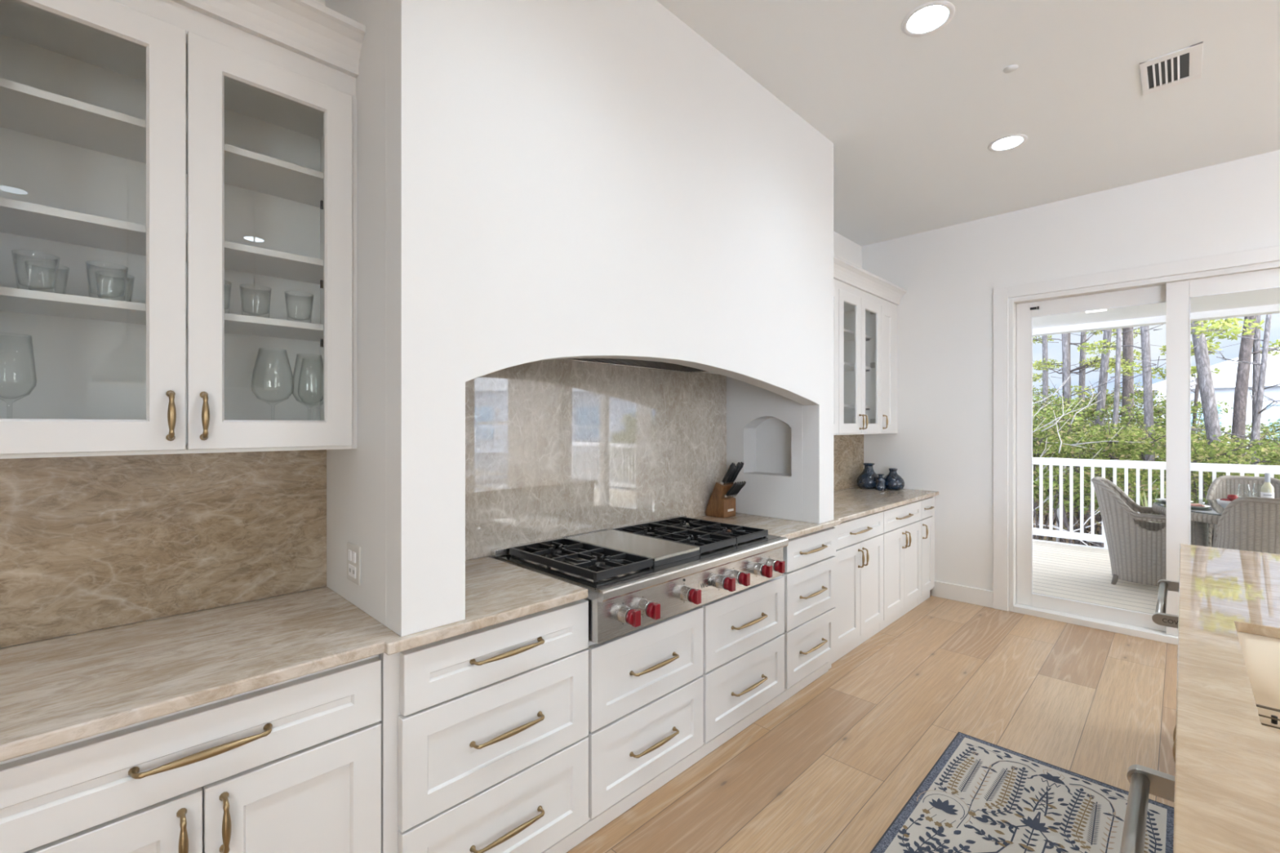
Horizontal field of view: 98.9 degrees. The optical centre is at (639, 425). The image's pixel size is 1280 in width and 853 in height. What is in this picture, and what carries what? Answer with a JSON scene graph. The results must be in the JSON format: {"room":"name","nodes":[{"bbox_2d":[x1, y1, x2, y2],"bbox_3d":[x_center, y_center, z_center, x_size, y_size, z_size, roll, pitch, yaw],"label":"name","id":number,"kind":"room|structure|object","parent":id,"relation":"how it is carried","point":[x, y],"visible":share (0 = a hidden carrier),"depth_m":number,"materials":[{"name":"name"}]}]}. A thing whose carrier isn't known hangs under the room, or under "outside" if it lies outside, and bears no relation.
{"room":"kitchen","nodes":[
{"label":"kitchen","id":0,"kind":"room"},
{"bbox_2d":[0,0,862,648],"bbox_3d":[-0.645,-0.106,2.502,0.200,3.113,7.843,0,0,45],"label":"wall","id":1,"kind":"structure","parent":0,"point":[844,248],"depth_m":4.81,"materials":[{"name":"white paint"}]},
{"bbox_2d":[0,449,326,648],"bbox_3d":[-1.378,0.316,1.607,0.020,0.484,0.819,0,0,45],"label":"backsplash","id":2,"kind":"structure","parent":1,"relation":"attached to","point":[87,544],"depth_m":1.56,"materials":[{"name":"stone"}]},
{"bbox_2d":[0,0,356,458],"bbox_3d":[-1.245,-0.465,1.485,0.380,1.074,0.805,0,0,45],"label":"upper cabinet","id":3,"kind":"object","parent":1,"relation":"attached to","point":[193,164],"visible":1,"depth_m":1.45,"materials":[{"name":"white paint"}]},
{"bbox_2d":[11,248,60,289],"bbox_3d":[-1.413,-0.354,1.281,0.077,0.093,0.077,0,0,45],"label":"glass tumbler","id":4,"kind":"object","parent":3,"relation":"on","point":[15,255],"visible":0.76,"depth_m":1.28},
{"bbox_2d":[24,260,69,293],"bbox_3d":[-1.478,-0.354,1.365,0.077,0.093,0.077,0,0,42],"label":"glass tumbler","id":5,"kind":"object","parent":3,"relation":"on","point":[28,266],"visible":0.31,"depth_m":1.36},
{"bbox_2d":[85,260,128,301],"bbox_3d":[-1.329,-0.354,1.365,0.077,0.093,0.077,0,0,25],"label":"glass tumbler","id":6,"kind":"object","parent":3,"relation":"on","point":[124,271],"visible":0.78,"depth_m":1.38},
{"bbox_2d":[94,270,134,302],"bbox_3d":[-1.392,-0.354,1.451,0.077,0.093,0.077,0,0,28],"label":"glass tumbler","id":7,"kind":"object","parent":3,"relation":"on","point":[131,280],"visible":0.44,"depth_m":1.47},
{"bbox_2d":[0,77,323,207],"bbox_3d":[-1.282,-0.759,1.522,0.254,0.019,0.767,0,0,45],"label":"shelf","id":8,"kind":"object","parent":3,"relation":"attached to","point":[26,112],"depth_m":1.43,"materials":[{"name":"white paint"}]},
{"bbox_2d":[0,197,323,284],"bbox_3d":[-1.282,-0.494,1.522,0.254,0.019,0.767,0,0,45],"label":"shelf","id":9,"kind":"object","parent":3,"relation":"attached to","point":[20,221],"depth_m":1.43,"materials":[{"name":"white paint"}]},
{"bbox_2d":[0,286,323,341],"bbox_3d":[-1.282,-0.297,1.522,0.254,0.019,0.767,0,0,45],"label":"shelf","id":10,"kind":"object","parent":3,"relation":"attached to","point":[15,303],"depth_m":1.43,"materials":[{"name":"white paint"}]},
{"bbox_2d":[239,284,271,318],"bbox_3d":[-1.112,-0.354,1.584,0.077,0.093,0.077,0,0,25],"label":"glass tumbler","id":11,"kind":"object","parent":3,"relation":"on","point":[268,291],"visible":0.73,"depth_m":1.60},
{"bbox_2d":[250,347,293,400],"bbox_3d":[-1.083,-0.086,1.614,0.106,0.278,0.106,0,0,45],"label":"wine glass","id":12,"kind":"object","parent":3,"relation":"in","point":[259,348],"visible":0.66,"depth_m":1.60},
{"bbox_2d":[284,291,314,320],"bbox_3d":[-1.035,-0.354,1.662,0.077,0.093,0.077,0,0,43],"label":"glass tumbler","id":13,"kind":"object","parent":3,"relation":"on","point":[311,298],"visible":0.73,"depth_m":1.67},
{"bbox_2d":[111,0,365,97],"bbox_3d":[-1.244,-1.095,1.473,0.397,0.183,0.820,0,0,45],"label":"trim","id":14,"kind":"structure","parent":1,"relation":"attached to","point":[310,39],"depth_m":1.52,"materials":[{"name":"white paint"}]},
{"bbox_2d":[324,0,833,636],"bbox_3d":[0.023,-0.552,2.566,0.659,2.221,2.515,0,0,45],"label":"range hood","id":15,"kind":"object","parent":1,"relation":"attached to","point":[592,181],"visible":0.99,"depth_m":1.81,"materials":[{"name":"white paint"}]},
{"bbox_2d":[346,541,360,585],"bbox_3d":[-0.886,0.425,1.689,0.116,0.117,0.010,0,0,45],"label":"wall outlet","id":16,"kind":"object","parent":15,"relation":"attached to","point":[353,551],"visible":1,"depth_m":1.67,"materials":[{"name":"white plastic"}]},
{"bbox_2d":[348,564,355,578],"bbox_3d":[-0.887,0.450,1.687,0.060,0.035,0.003,0,0,45],"label":"socket","id":17,"kind":"object","parent":16,"relation":"attached to","point":[352,567],"depth_m":1.68,"materials":[{"name":"white"}]},
{"bbox_2d":[465,359,726,560],"bbox_3d":[-0.203,0.116,2.791,0.020,0.882,2.151,0,0,45],"label":"backsplash","id":18,"kind":"structure","parent":1,"relation":"attached to","point":[554,448],"depth_m":2.70,"materials":[{"name":"stone"}]},
{"bbox_2d":[833,286,839,435],"bbox_3d":[1.064,-0.465,3.840,0.339,1.074,0.759,0,0,45],"label":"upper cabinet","id":19,"kind":"object","parent":1,"relation":"attached to","point":[836,291],"visible":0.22,"depth_m":3.96,"materials":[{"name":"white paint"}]},
{"bbox_2d":[833,434,863,491],"bbox_3d":[1.375,0.316,4.382,0.020,0.484,1.967,0,0,45],"label":"backsplash","id":20,"kind":"structure","parent":1,"relation":"attached to","point":[848,450],"depth_m":4.83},
{"bbox_2d":[835,288,881,435],"bbox_3d":[1.625,-0.465,4.378,0.380,1.074,0.791,0,0,45],"label":"upper cabinet","id":21,"kind":"object","parent":1,"relation":"attached to","point":[860,318],"visible":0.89,"depth_m":4.49,"materials":[{"name":"white paint"}]},
{"bbox_2d":[844,328,871,342],"bbox_3d":[1.588,-0.737,4.415,0.254,0.019,0.753,0,0,45],"label":"shelf","id":22,"kind":"object","parent":21,"relation":"attached to","point":[848,335],"depth_m":4.54,"materials":[{"name":"white paint"}]},
{"bbox_2d":[844,362,871,371],"bbox_3d":[1.588,-0.478,4.415,0.254,0.019,0.753,0,0,45],"label":"shelf","id":23,"kind":"object","parent":21,"relation":"attached to","point":[847,366],"depth_m":4.54,"materials":[{"name":"white paint"}]},
{"bbox_2d":[844,404,871,408],"bbox_3d":[1.588,-0.152,4.415,0.254,0.019,0.753,0,0,45],"label":"shelf","id":24,"kind":"object","parent":21,"relation":"attached to","point":[846,406],"depth_m":4.54,"materials":[{"name":"white paint"}]},
{"bbox_2d":[833,254,906,312],"bbox_3d":[1.509,-1.095,4.248,0.397,0.183,1.967,0,0,45],"label":"trim","id":25,"kind":"structure","parent":1,"relation":"attached to","point":[849,277],"depth_m":4.30,"materials":[{"name":"white paint"}]},
{"bbox_2d":[879,306,897,434],"bbox_3d":[2.050,-0.465,4.806,0.379,1.074,0.412,0,0,45],"label":"upper cabinet","id":26,"kind":"object","parent":1,"relation":"attached to","point":[889,317],"visible":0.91,"depth_m":4.70,"materials":[{"name":"white paint"}]},
{"bbox_2d":[542,662,828,852],"bbox_3d":[0.582,1.423,2.775,0.116,0.055,5.230,0,0,45],"label":"toe kick","id":27,"kind":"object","parent":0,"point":[580,834],"depth_m":2.24,"materials":[{"name":"white paint"}]},
{"bbox_2d":[566,595,1177,852],"bbox_3d":[2.379,1.510,-0.499,8.720,0.120,7.843,0,0,45],"label":"floor","id":28,"kind":"structure","parent":0,"point":[829,769],"depth_m":2.62,"materials":[{"name":"brown wood"}]},
{"bbox_2d":[0,654,381,852],"bbox_3d":[-1.149,1.022,1.357,0.657,0.857,0.778,0,0,45],"label":"base cabinet","id":29,"kind":"object","parent":28,"relation":"on","point":[292,766],"visible":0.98,"depth_m":1.19,"materials":[{"name":"white paint"}]},
{"bbox_2d":[0,556,587,762],"bbox_3d":[-0.917,0.573,1.586,0.663,0.030,1.440,0,0,45],"label":"countertop","id":30,"kind":"structure","parent":29,"relation":"on","point":[54,692],"depth_m":1.35,"materials":[{"name":"stone"}]},
{"bbox_2d":[378,599,588,852],"bbox_3d":[-0.629,1.020,1.871,0.672,0.859,0.678,0,0,45],"label":"base cabinet","id":31,"kind":"object","parent":28,"relation":"on","point":[485,731],"visible":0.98,"depth_m":1.62,"materials":[{"name":"white paint"}]},
{"bbox_2d":[586,575,784,820],"bbox_3d":[0.076,1.107,2.581,0.672,0.685,1.318,0,0,45],"label":"base cabinet","id":32,"kind":"object","parent":28,"relation":"on","point":[660,691],"visible":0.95,"depth_m":2.23,"materials":[{"name":"white paint"}]},
{"bbox_2d":[782,527,835,689],"bbox_3d":[0.748,1.020,3.258,0.672,0.859,0.583,0,0,45],"label":"base cabinet","id":33,"kind":"object","parent":28,"relation":"on","point":[810,559],"visible":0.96,"depth_m":3.02,"materials":[{"name":"white paint"}]},
{"bbox_2d":[692,486,938,539],"bbox_3d":[1.392,0.573,3.914,0.663,0.030,2.606,0,0,45],"label":"countertop","id":34,"kind":"structure","parent":33,"relation":"on","point":[850,504],"depth_m":3.55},
{"bbox_2d":[490,515,788,644],"bbox_3d":[0.073,0.635,2.517,0.757,0.228,1.256,0,0,45],"label":"gas rangetop","id":35,"kind":"object","parent":34,"relation":"on","point":[635,576],"visible":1,"depth_m":2.28,"materials":[{"name":"silver metal"}]},
{"bbox_2d":[705,462,746,518],"bbox_3d":[0.526,0.389,3.345,0.229,0.336,0.122,0,0,45],"label":"knife block","id":36,"kind":"object","parent":34,"relation":"on","point":[722,503],"visible":1,"depth_m":3.31,"materials":[{"name":"brown wood"}]},
{"bbox_2d":[856,462,878,488],"bbox_3d":[2.024,0.447,4.845,0.198,0.221,0.198,0,0,45],"label":"glass vase","id":37,"kind":"object","parent":34,"relation":"on","point":[866,479],"visible":0.95,"depth_m":4.79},
{"bbox_2d":[875,474,885,490],"bbox_3d":[2.076,0.490,4.723,0.088,0.136,0.088,0,0,45],"label":"glass vase","id":38,"kind":"object","parent":34,"relation":"on","point":[880,482],"visible":1,"depth_m":4.69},
{"bbox_2d":[884,468,904,490],"bbox_3d":[2.201,0.467,4.761,0.185,0.182,0.185,0,0,45],"label":"glass vase","id":39,"kind":"object","parent":34,"relation":"on","point":[894,481],"visible":0.93,"depth_m":4.70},
{"bbox_2d":[831,511,883,663],"bbox_3d":[1.224,1.020,3.749,0.657,0.859,0.780,0,0,45],"label":"base cabinet","id":40,"kind":"object","parent":28,"relation":"on","point":[859,555],"visible":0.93,"depth_m":3.52,"materials":[{"name":"white paint"}]},
{"bbox_2d":[879,500,921,631],"bbox_3d":[1.774,1.020,4.303,0.657,0.859,0.776,0,0,45],"label":"base cabinet","id":41,"kind":"object","parent":28,"relation":"on","point":[902,526],"visible":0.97,"depth_m":4.07,"materials":[{"name":"white paint"}]},
{"bbox_2d":[917,496,934,605],"bbox_3d":[2.178,1.020,4.711,0.657,0.859,0.368,0,0,45],"label":"base cabinet","id":42,"kind":"object","parent":28,"relation":"on","point":[927,520],"visible":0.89,"depth_m":4.50,"materials":[{"name":"white paint"}]},
{"bbox_2d":[870,732,1173,852],"bbox_3d":[0.994,1.446,1.540,0.742,0.007,2.186,0,0,45],"label":"rug","id":43,"kind":"object","parent":28,"relation":"on","point":[980,796],"visible":0.91,"depth_m":2.05,"materials":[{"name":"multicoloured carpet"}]},
{"bbox_2d":[1172,722,1176,764],"bbox_3d":[1.895,1.019,1.043,1.258,0.862,3.050,0,0,45],"label":"base cabinet","id":44,"kind":"object","parent":28,"relation":"on","point":[1175,728],"visible":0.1,"depth_m":1.36,"materials":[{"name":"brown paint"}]},
{"bbox_2d":[1120,764,1174,852],"bbox_3d":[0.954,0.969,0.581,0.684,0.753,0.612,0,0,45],"label":"handle","id":45,"kind":"object","parent":44,"relation":"in","point":[1144,781],"visible":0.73,"depth_m":0.95,"materials":[{"name":"silver metal"}]},
{"bbox_2d":[1151,579,1179,628],"bbox_3d":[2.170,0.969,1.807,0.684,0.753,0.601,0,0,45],"label":"handle","id":46,"kind":"object","parent":44,"relation":"in","point":[1159,617],"visible":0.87,"depth_m":1.93,"materials":[{"name":"silver metal"}]},
{"bbox_2d":[1173,543,1279,852],"bbox_3d":[1.905,0.573,1.018,1.289,0.030,3.128,0,0,45],"label":"countertop","id":47,"kind":"structure","parent":44,"relation":"on","point":[1227,768],"depth_m":1.06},
{"bbox_2d":[1236,631,1279,733],"bbox_3d":[1.583,0.702,1.124,0.506,0.226,0.835,0,0,45],"label":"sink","id":48,"kind":"object","parent":47,"relation":"in","point":[1261,654],"visible":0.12,"depth_m":1.52,"materials":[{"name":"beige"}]},
{"bbox_2d":[1255,703,1279,729],"bbox_3d":[1.582,0.784,1.123,0.402,0.027,0.730,0,0,45],"label":"grid","id":49,"kind":"object","parent":48,"relation":"in","point":[1273,718],"visible":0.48,"depth_m":1.46,"materials":[{"name":"silver metal"}]},
{"bbox_2d":[656,0,1279,246],"bbox_3d":[2.379,-1.762,-0.499,8.720,0.202,7.843,0,0,45],"label":"ceiling","id":50,"kind":"structure","parent":0,"point":[911,122],"depth_m":2.73,"materials":[{"name":"white paint"}]},
{"bbox_2d":[901,0,955,36],"bbox_3d":[1.177,-1.660,2.239,0.196,0.006,0.196,0,0,45],"label":"recessed light","id":51,"kind":"object","parent":50,"relation":"in","point":[931,20],"visible":1,"depth_m":2.23,"materials":[{"name":"white"}]},
{"bbox_2d":[987,133,1027,151],"bbox_3d":[2.163,-1.660,3.221,0.196,0.006,0.196,0,0,45],"label":"recessed light","id":52,"kind":"object","parent":50,"relation":"in","point":[1006,143],"visible":1,"depth_m":3.22,"materials":[{"name":"white"}]},
{"bbox_2d":[1139,41,1203,95],"bbox_3d":[2.485,-1.659,2.561,0.205,0.008,0.335,0,0,45],"label":"ceiling vent","id":53,"kind":"object","parent":50,"relation":"in","point":[1183,65],"visible":1,"depth_m":2.55,"materials":[{"name":"white"}]},
{"bbox_2d":[862,150,1279,611],"bbox_3d":[5.077,-0.106,2.221,8.320,3.113,0.180,0,0,45],"label":"wall","id":54,"kind":"structure","parent":0,"point":[942,442],"depth_m":4.41,"materials":[{"name":"white paint"}]},
{"bbox_2d":[931,580,992,608],"bbox_3d":[2.642,1.384,4.500,0.453,0.132,0.016,0,0,45],"label":"baseboard","id":55,"kind":"structure","parent":54,"relation":"attached to","point":[983,597],"depth_m":4.49,"materials":[{"name":"white paint"}]},
{"bbox_2d":[1016,284,1165,631],"bbox_3d":[3.313,0.224,3.987,0.951,2.358,0.056,0,0,45],"label":"door","id":56,"kind":"structure","parent":54,"relation":"in","point":[1025,312],"depth_m":4.24,"materials":[{"name":"white paint"}]},
{"bbox_2d":[992,244,1279,611],"bbox_3d":[4.120,0.183,3.031,3.714,2.533,0.020,0,0,45],"label":"trim","id":57,"kind":"structure","parent":54,"relation":"attached to","point":[1001,295],"depth_m":4.27,"materials":[{"name":"white paint"}]},
{"bbox_2d":[1010,262,1279,644],"bbox_3d":[4.188,0.235,3.100,3.490,2.430,0.186,0,0,45],"label":"trim","id":58,"kind":"structure","parent":54,"relation":"attached to","point":[1140,632],"depth_m":4.10,"materials":[{"name":"white paint"}]},
{"bbox_2d":[1032,287,1279,336],"bbox_3d":[6.117,-1.262,3.823,11.700,0.175,3.557,0,0,45],"label":"ceiling","id":59,"kind":"structure","parent":54,"relation":"attached to","point":[1266,301],"depth_m":6.03,"materials":[{"name":"white"}]},
{"bbox_2d":[1165,267,1279,636],"bbox_3d":[3.850,0.224,3.378,0.868,2.358,0.044,0,0,45],"label":"door","id":60,"kind":"structure","parent":54,"relation":"in","point":[1179,295],"depth_m":3.63,"materials":[{"name":"white paint"}]},
{"bbox_2d":[1260,481,1274,493],"bbox_3d":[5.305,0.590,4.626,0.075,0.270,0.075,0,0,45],"label":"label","id":61,"kind":"object","parent":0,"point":[1267,487],"depth_m":4.61,"materials":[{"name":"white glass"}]},
{"label":"outside","id":62,"kind":"structure","parent":0,"visible":0},
{"bbox_2d":[1032,540,1159,614],"bbox_3d":[6.081,1.550,3.787,11.700,0.100,3.457,0,0,45],"label":"floor","id":63,"kind":"structure","parent":62,"point":[1066,571],"depth_m":5.31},
{"bbox_2d":[1032,538,1107,549],"bbox_3d":[7.285,1.494,5.000,11.700,0.012,0.040,0,0,45],"label":"trim","id":64,"kind":"structure","parent":63,"relation":"on","point":[1033,539],"depth_m":6.86,"materials":[{"name":"white"}]},
{"bbox_2d":[1091,476,1195,586],"bbox_3d":[4.775,1.010,5.187,0.753,0.986,0.660,0,0,45],"label":"wicker chair","id":65,"kind":"object","parent":63,"relation":"on","point":[1136,544],"visible":0.77,"depth_m":5.05,"materials":[{"name":"grey wicker"}]},
{"bbox_2d":[1032,457,1279,548],"bbox_3d":[7.313,0.961,5.028,11.500,1.079,0.090,0,0,45],"label":"deck railing","id":66,"kind":"object","parent":63,"relation":"on","point":[1228,468],"visible":0.22,"depth_m":6.73,"materials":[{"name":"white"}]},
{"bbox_2d":[1151,499,1224,546],"bbox_3d":[5.355,1.113,4.688,1.416,0.776,1.416,0,0,45],"label":"outdoor table","id":67,"kind":"object","parent":63,"relation":"on","point":[1202,517],"visible":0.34,"depth_m":4.66,"materials":[{"name":"grey wicker"}]},
{"bbox_2d":[1216,498,1231,508],"bbox_3d":[5.044,0.682,4.659,0.190,0.086,0.190,0,0,45],"label":"fruit bowl","id":68,"kind":"object","parent":67,"relation":"on","point":[1224,504],"visible":0.14,"depth_m":4.66,"materials":[{"name":"white"}]},
{"bbox_2d":[1260,473,1274,497],"bbox_3d":[5.304,0.565,4.625,0.076,0.320,0.078,0,0,45],"label":"wine bottle","id":69,"kind":"object","parent":67,"relation":"on","point":[1267,491],"visible":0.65,"depth_m":4.61,"materials":[{"name":"clear glass"}]},
{"bbox_2d":[1205,475,1279,546],"bbox_3d":[5.921,1.010,5.301,0.660,0.986,0.753,0,0,45],"label":"wicker chair","id":70,"kind":"object","parent":63,"relation":"on","point":[1220,487],"visible":0.16,"depth_m":5.57,"materials":[{"name":"grey wicker"}]},
{"bbox_2d":[1212,496,1279,554],"bbox_3d":[4.782,1.010,4.111,0.660,0.986,0.753,0,0,45],"label":"wicker chair","id":71,"kind":"object","parent":63,"relation":"on","point":[1248,523],"visible":0.44,"depth_m":3.99,"materials":[{"name":"grey wicker"}]},
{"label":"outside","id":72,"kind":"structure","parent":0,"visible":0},
{"bbox_2d":[1033,459,1141,546],"bbox_3d":[45.419,3.300,38.683,130.000,0.500,101.100,0,0,45],"label":"ground","id":73,"kind":"structure","parent":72,"point":[1053,538],"depth_m":16.04,"materials":[{"name":"green plant"}]},
{"bbox_2d":[1032,384,1059,424],"bbox_3d":[13.887,0.774,20.876,3.776,4.594,4.191,0,0,-28],"label":"scrub oak","id":74,"kind":"object","parent":73,"relation":"on","point":[1034,388],"visible":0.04,"depth_m":20.25,"materials":[{"name":"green plant"}]},
{"bbox_2d":[1032,405,1082,541],"bbox_3d":[10.277,0.879,15.530,3.413,4.397,3.064,0,0,-24],"label":"scrub oak","id":75,"kind":"object","parent":73,"relation":"on","point":[1036,422],"visible":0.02,"depth_m":14.91,"materials":[{"name":"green plant"}]},
{"bbox_2d":[1032,335,1094,517],"bbox_3d":[13.265,-2.698,18.556,2.890,11.509,2.574,0,0,4],"label":"pine tree","id":76,"kind":"object","parent":73,"relation":"on","point":[1045,353],"visible":0.13,"depth_m":17.96,"materials":[{"name":"grey plant"}]},
{"bbox_2d":[1032,422,1097,545],"bbox_3d":[6.696,1.421,9.845,2.560,3.298,2.298,0,0,-30],"label":"scrub oak","id":77,"kind":"object","parent":73,"relation":"on","point":[1037,442],"visible":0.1,"depth_m":9.08,"materials":[{"name":"green plant"}]},
{"bbox_2d":[1032,409,1100,542],"bbox_3d":[8.144,1.153,11.886,2.454,3.826,2.875,0,0,11],"label":"scrub oak","id":78,"kind":"object","parent":73,"relation":"on","point":[1033,419],"visible":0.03,"depth_m":11.25,"materials":[{"name":"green plant"}]},
{"bbox_2d":[1032,331,1121,496],"bbox_3d":[14.916,-2.698,18.716,3.126,11.509,2.835,0,0,35],"label":"pine tree","id":79,"kind":"object","parent":73,"relation":"on","point":[1082,356],"visible":0.17,"depth_m":18.84,"materials":[{"name":"grey plant"}]},
{"bbox_2d":[1032,333,1142,529],"bbox_3d":[12.216,-2.699,14.877,3.123,11.506,3.234,0,0,45],"label":"pine tree","id":80,"kind":"object","parent":73,"relation":"on","point":[1065,353],"visible":0.22,"depth_m":15.03,"materials":[{"name":"grey plant"}]},
{"bbox_2d":[1032,330,1142,430],"bbox_3d":[14.593,-2.700,17.921,2.689,11.508,2.439,0,0,15],"label":"pine tree","id":81,"kind":"object","parent":73,"relation":"on","point":[1090,363],"visible":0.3,"depth_m":17.84,"materials":[{"name":"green plant"}]},
{"bbox_2d":[1032,374,1159,546],"bbox_3d":[6.965,1.124,8.666,1.610,3.871,1.948,0,0,-16],"label":"dead branch","id":82,"kind":"object","parent":73,"relation":"on","point":[1090,402],"visible":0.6,"depth_m":8.66,"materials":[{"name":"grey wood"}]},
{"bbox_2d":[1032,377,1163,542],"bbox_3d":[11.406,0.868,14.303,3.273,4.410,3.250,0,0,-43],"label":"scrub oak","id":83,"kind":"object","parent":73,"relation":"on","point":[1056,404],"visible":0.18,"depth_m":14.25,"materials":[{"name":"green plant"}]},
{"bbox_2d":[1094,328,1111,515],"bbox_3d":[12.794,-2.699,15.117,2.194,11.504,2.920,0,0,-8],"label":"pine tree","id":84,"kind":"object","parent":73,"relation":"on","point":[1104,361],"visible":0.02,"depth_m":15.30,"materials":[{"name":"grey plant"}]},
{"bbox_2d":[1049,378,1158,496],"bbox_3d":[15.850,0.625,19.385,3.422,4.910,3.811,0,0,11],"label":"scrub oak","id":85,"kind":"object","parent":73,"relation":"on","point":[1108,397],"visible":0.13,"depth_m":18.72,"materials":[{"name":"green plant"}]},
{"bbox_2d":[1097,327,1132,454],"bbox_3d":[14.025,-2.697,15.458,2.092,11.510,3.055,0,0,45],"label":"pine tree","id":86,"kind":"object","parent":73,"relation":"on","point":[1127,384],"visible":0.02,"depth_m":15.73,"materials":[{"name":"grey plant"}]},
{"bbox_2d":[1075,325,1155,501],"bbox_3d":[11.483,-2.700,12.806,3.201,11.503,2.515,0,0,-8],"label":"pine tree","id":87,"kind":"object","parent":73,"relation":"on","point":[1144,335],"visible":0.16,"depth_m":12.53,"materials":[{"name":"grey plant"}]},
{"bbox_2d":[1032,402,1204,547],"bbox_3d":[7.349,1.351,8.758,2.530,3.434,2.548,0,0,41],"label":"shrubs","id":88,"kind":"object","parent":73,"relation":"on","point":[1120,471],"visible":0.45,"depth_m":8.49,"materials":[{"name":"green plant"}]},
{"bbox_2d":[1032,406,1211,546],"bbox_3d":[9.456,1.335,11.107,2.846,3.462,3.158,0,0,-35],"label":"scrub oak","id":89,"kind":"object","parent":73,"relation":"on","point":[1051,417],"visible":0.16,"depth_m":10.96,"materials":[{"name":"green plant"}]},
{"bbox_2d":[1097,327,1154,424],"bbox_3d":[14.833,-2.700,16.452,2.747,11.505,2.381,0,0,21],"label":"pine tree","id":90,"kind":"object","parent":73,"relation":"on","point":[1113,363],"visible":0.06,"depth_m":16.20,"materials":[{"name":"grey plant"}]},
{"bbox_2d":[1075,476,1195,522],"bbox_3d":[6.768,1.817,7.282,1.336,2.467,1.535,0,0,-26],"label":"palm plant","id":91,"kind":"object","parent":73,"relation":"on","point":[1156,497],"visible":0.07,"depth_m":7.15,"materials":[{"name":"green plant"}]},
{"bbox_2d":[1089,389,1231,500],"bbox_3d":[12.837,1.046,13.633,2.593,4.042,3.038,0,0,-44],"label":"scrub oak","id":92,"kind":"object","parent":73,"relation":"on","point":[1156,407],"visible":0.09,"depth_m":13.53,"materials":[{"name":"green plant"}]},
{"bbox_2d":[1134,386,1233,459],"bbox_3d":[16.882,0.904,17.656,3.196,4.337,3.219,0,0,-9],"label":"scrub oak","id":93,"kind":"object","parent":73,"relation":"on","point":[1226,411],"visible":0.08,"depth_m":16.89,"materials":[{"name":"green plant"}]},
{"bbox_2d":[1103,317,1265,479],"bbox_3d":[8.935,-2.700,10.431,3.907,11.504,2.033,0,0,45],"label":"pine tree","id":94,"kind":"object","parent":73,"relation":"on","point":[1225,324],"visible":0.2,"depth_m":9.74,"materials":[{"name":"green plant"}]},
{"bbox_2d":[1117,411,1264,499],"bbox_3d":[10.213,1.385,10.043,2.349,3.371,2.616,0,0,4],"label":"scrub oak","id":95,"kind":"object","parent":73,"relation":"on","point":[1153,425],"visible":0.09,"depth_m":9.78,"materials":[{"name":"green plant"}]},
{"bbox_2d":[1150,320,1240,493],"bbox_3d":[13.573,-2.700,13.659,3.605,11.502,2.178,0,0,-17],"label":"pine tree","id":96,"kind":"object","parent":73,"relation":"on","point":[1209,342],"visible":0.1,"depth_m":13.02,"materials":[{"name":"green plant"}]},
{"bbox_2d":[1191,365,1220,498],"bbox_3d":[12.250,-2.697,11.803,3.563,11.508,1.938,0,0,-17],"label":"pine tree","id":97,"kind":"object","parent":73,"relation":"on","point":[1216,370],"visible":0.02,"depth_m":12.27,"materials":[{"name":"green plant"}]},
{"bbox_2d":[1139,432,1272,515],"bbox_3d":[8.400,1.583,7.959,2.224,2.960,1.898,0,0,39],"label":"scrub oak","id":98,"kind":"object","parent":73,"relation":"on","point":[1198,456],"visible":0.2,"depth_m":7.73,"materials":[{"name":"green plant"}]},
{"bbox_2d":[1191,321,1222,474],"bbox_3d":[10.357,-2.446,10.667,2.334,11.017,2.440,0,0,8],"label":"pine tree","id":99,"kind":"object","parent":73,"relation":"on","point":[1211,421],"visible":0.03,"depth_m":10.29,"materials":[{"name":"grey plant"}]},
{"bbox_2d":[1137,346,1279,465],"bbox_3d":[30.210,-0.400,22.500,14.400,6.900,11.900,0,0,45],"label":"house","id":100,"kind":"structure","parent":73,"relation":"on","point":[1224,387],"depth_m":22.79,"materials":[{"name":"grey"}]},
{"bbox_2d":[1155,314,1279,463],"bbox_3d":[12.135,0.253,10.744,2.078,5.612,2.474,0,0,-4],"label":"pine tree","id":101,"kind":"object","parent":73,"relation":"on","point":[1259,403],"visible":0.59,"depth_m":10.46,"materials":[{"name":"grey plant"}]},
{"bbox_2d":[1199,425,1279,478],"bbox_3d":[13.848,1.533,12.305,2.794,3.062,2.517,0,0,0],"label":"scrub oak","id":102,"kind":"object","parent":73,"relation":"on","point":[1271,433],"visible":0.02,"depth_m":12.65,"materials":[{"name":"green plant"}]},
{"bbox_2d":[1210,418,1279,479],"bbox_3d":[11.389,1.476,9.427,2.344,3.181,2.361,0,0,-15],"label":"scrub oak","id":103,"kind":"object","parent":73,"relation":"on","point":[1277,455],"visible":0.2,"depth_m":9.57,"materials":[{"name":"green plant"}]},
{"bbox_2d":[1231,315,1279,464],"bbox_3d":[13.780,-2.449,11.455,1.848,11.010,3.132,0,0,-3],"label":"pine tree","id":104,"kind":"object","parent":73,"relation":"on","point":[1240,400],"visible":0.11,"depth_m":11.86,"materials":[{"name":"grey plant"}]},
{"bbox_2d":[1244,418,1279,477],"bbox_3d":[17.537,1.350,15.142,2.577,3.429,2.199,0,0,-10],"label":"scrub oak","id":105,"kind":"object","parent":73,"relation":"on","point":[1273,426],"visible":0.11,"depth_m":14.99,"materials":[{"name":"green plant"}]},
{"bbox_2d":[1251,315,1279,465],"bbox_3d":[13.653,-2.449,12.601,3.717,11.004,2.122,0,0,35],"label":"pine tree","id":106,"kind":"object","parent":73,"relation":"on","point":[1256,344],"visible":0.02,"depth_m":11.90,"materials":[{"name":"grey plant"}]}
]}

